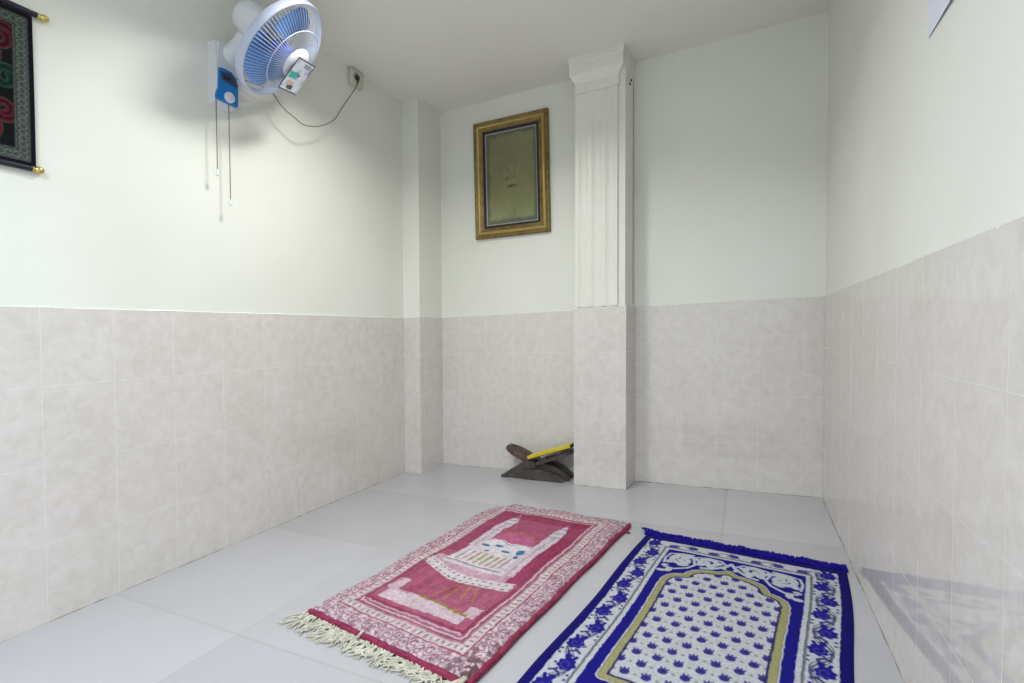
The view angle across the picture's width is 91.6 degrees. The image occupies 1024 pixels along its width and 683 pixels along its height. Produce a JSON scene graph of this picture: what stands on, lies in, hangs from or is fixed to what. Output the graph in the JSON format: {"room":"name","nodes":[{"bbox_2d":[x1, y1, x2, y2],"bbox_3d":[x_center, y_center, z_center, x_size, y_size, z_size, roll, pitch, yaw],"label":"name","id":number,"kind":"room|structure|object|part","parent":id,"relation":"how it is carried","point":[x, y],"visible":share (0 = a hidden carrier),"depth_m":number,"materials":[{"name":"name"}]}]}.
{"room":"prayer room","nodes":[
{"label":"prayer room","id":0,"kind":"room"},
{"bbox_2d":[0,0,404,642],"bbox_3d":[-1.595,-0.290,1.455,0.195,2.383,4.694,-2,1,25],"label":"wall","id":1,"kind":"structure","parent":0,"point":[188,375],"depth_m":1.94,"materials":[{"name":"beige paint"}]},
{"bbox_2d":[0,0,48,173],"bbox_3d":[-1.576,-0.766,1.327,0.040,0.500,0.552,-2,1,25],"label":"wall hanging","id":2,"kind":"object","parent":1,"relation":"attached to","point":[17,100],"visible":1,"depth_m":1.50,"materials":[{"name":"black fabric"}]},
{"bbox_3d":[-1.579,-0.527,1.324,0.017,0.017,0.471,-2,1,25],"label":"rod","id":3,"kind":"part","parent":2,"relation":"part of","materials":[{"name":"black"}]},
{"bbox_3d":[-1.577,-1.004,1.322,0.017,0.017,0.493,-2,1,25],"label":"rod","id":4,"kind":"part","parent":2,"relation":"part of","materials":[{"name":"black wood"}]},
{"bbox_2d":[207,0,358,205],"bbox_3d":[-0.875,-1.030,2.299,0.466,0.898,0.924,-2,1,25],"label":"wall fan","id":5,"kind":"object","parent":1,"relation":"attached to","point":[256,46],"visible":1,"depth_m":2.02,"materials":[{"name":"white plastic"}]},
{"bbox_3d":[-1.203,-0.838,2.030,0.014,0.292,0.005,-2,1,25],"label":"pull cord","id":6,"kind":"part","parent":5,"relation":"part of","materials":[{"name":"grey fabric"}]},
{"bbox_3d":[-1.179,-1.051,2.057,0.015,0.138,0.098,-2,1,25],"label":"control panel","id":7,"kind":"part","parent":5,"relation":"part of","materials":[{"name":"blue plastic"}]},
{"bbox_3d":[-1.180,-0.784,2.082,0.018,0.402,0.005,-2,1,25],"label":"pull cord","id":8,"kind":"part","parent":5,"relation":"part of","materials":[{"name":"white fabric"}]},
{"bbox_3d":[-1.165,-1.008,2.058,0.018,0.042,0.042,-2,1,25],"label":"knob","id":9,"kind":"part","parent":5,"relation":"part of","materials":[{"name":"white plastic"}]},
{"bbox_3d":[-1.004,-1.126,1.983,0.110,0.150,0.216,-2,1,0],"label":"fan blade","id":10,"kind":"part","parent":5,"relation":"part of","materials":[{"name":"blue plastic"}]},
{"bbox_3d":[-0.960,-1.203,2.153,0.163,0.151,0.167,-1,1,44],"label":"fan blade","id":11,"kind":"part","parent":5,"relation":"part of","materials":[{"name":"blue plastic"}]},
{"bbox_3d":[-0.873,-1.264,1.990,0.111,0.141,0.207,-2,1,-16],"label":"fan blade","id":12,"kind":"part","parent":5,"relation":"part of","materials":[{"name":"blue plastic"}]},
{"bbox_3d":[-0.999,-1.225,2.431,0.063,0.390,0.744,-2,1,25],"label":"power cord","id":13,"kind":"part","parent":5,"relation":"part of","materials":[{"name":"grey plastic"}]},
{"bbox_2d":[348,67,363,89],"bbox_3d":[-0.876,-1.475,2.797,0.036,0.085,0.098,-2,1,25],"label":"wall socket","id":14,"kind":"object","parent":1,"relation":"attached to","point":[352,72],"visible":1,"depth_m":2.77,"materials":[{"name":"beige plastic"}]},
{"bbox_2d":[401,98,442,472],"bbox_3d":[-0.594,-0.347,3.307,0.209,2.380,0.263,-2,1,25],"label":"column","id":15,"kind":"structure","parent":1,"relation":"attached to","point":[421,142],"depth_m":3.21,"materials":[{"name":"beige paint"}]},
{"bbox_2d":[0,464,903,682],"bbox_3d":[-0.493,0.916,0.905,2.951,0.100,4.974,-2,1,25],"label":"floor","id":16,"kind":"structure","parent":0,"point":[212,618],"depth_m":1.80,"materials":[{"name":"white tile"}]},
{"bbox_2d":[276,504,630,682],"bbox_3d":[-0.094,0.827,1.853,0.711,0.031,1.246,-2,1,33],"label":"mat","id":17,"kind":"object","parent":16,"relation":"on","point":[450,608],"visible":1,"depth_m":1.62,"materials":[{"name":"pink fabric"}]},
{"bbox_2d":[501,443,573,481],"bbox_3d":[0.167,0.728,3.012,0.456,0.184,0.158,-2,1,25],"label":"book stand","id":18,"kind":"object","parent":16,"relation":"on","point":[561,472],"visible":0.94,"depth_m":2.96,"materials":[{"name":"brown wood"}]},
{"bbox_3d":[0.039,0.768,3.009,0.226,0.108,0.034,-2,1,25],"label":"leg","id":19,"kind":"part","parent":18,"relation":"part of","materials":[{"name":"brown wood"}]},
{"bbox_2d":[527,442,573,459],"bbox_3d":[0.230,0.648,2.946,0.284,0.108,0.080,-2,1,25],"label":"book","id":20,"kind":"object","parent":18,"relation":"on","point":[570,445],"visible":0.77,"depth_m":2.92,"materials":[{"name":"yellow paper"}]},
{"bbox_3d":[0.239,0.769,2.953,0.212,0.099,0.034,-2,1,25],"label":"leg","id":21,"kind":"part","parent":18,"relation":"part of","materials":[{"name":"brown wood"}]},
{"bbox_3d":[0.268,0.767,3.013,0.212,0.099,0.032,-2,1,25],"label":"leg","id":22,"kind":"part","parent":18,"relation":"part of","materials":[{"name":"brown wood"}]},
{"bbox_2d":[517,527,854,682],"bbox_3d":[0.560,0.814,1.465,0.752,0.016,1.199,-2,1,32],"label":"mat","id":23,"kind":"object","parent":16,"relation":"on","point":[677,608],"visible":1,"depth_m":1.44,"materials":[{"name":"blue fabric"}]},
{"bbox_2d":[251,0,831,112],"bbox_3d":[-0.535,-1.563,0.857,3.251,0.100,4.974,-2,1,25],"label":"ceiling","id":24,"kind":"structure","parent":0,"point":[448,55],"depth_m":2.51,"materials":[{"name":"paint"}]},
{"bbox_2d":[440,11,828,497],"bbox_3d":[0.496,-0.380,2.997,2.447,2.383,0.123,-2,1,25],"label":"wall","id":25,"kind":"structure","parent":0,"point":[731,133],"depth_m":2.71,"materials":[{"name":"beige paint"}]},
{"bbox_2d":[473,108,550,239],"bbox_3d":[-0.009,-1.042,3.141,0.528,0.755,0.032,-2,1,25],"label":"picture frame","id":26,"kind":"object","parent":25,"relation":"attached to","point":[512,153],"visible":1,"depth_m":3.14,"materials":[{"name":"brown metal"}]},
{"bbox_2d":[568,43,635,489],"bbox_3d":[0.518,-0.379,2.811,0.386,2.383,0.216,-2,1,25],"label":"column","id":27,"kind":"structure","parent":25,"relation":"attached to","point":[604,79],"depth_m":2.74,"materials":[{"name":"beige paint"}]},
{"bbox_2d":[822,0,1023,682],"bbox_3d":[0.643,-0.358,0.404,0.204,2.383,4.694,-2,1,25],"label":"wall","id":28,"kind":"structure","parent":0,"point":[923,453],"depth_m":1.06,"materials":[{"name":"beige paint"}]},
{"bbox_2d":[928,0,950,37],"bbox_3d":[0.857,-0.804,0.983,0.015,0.297,0.210,-2,1,25],"label":"paper notice","id":29,"kind":"object","parent":28,"relation":"attached to","point":[936,7],"visible":1,"depth_m":1.04,"materials":[{"name":"white paper"}]}
]}

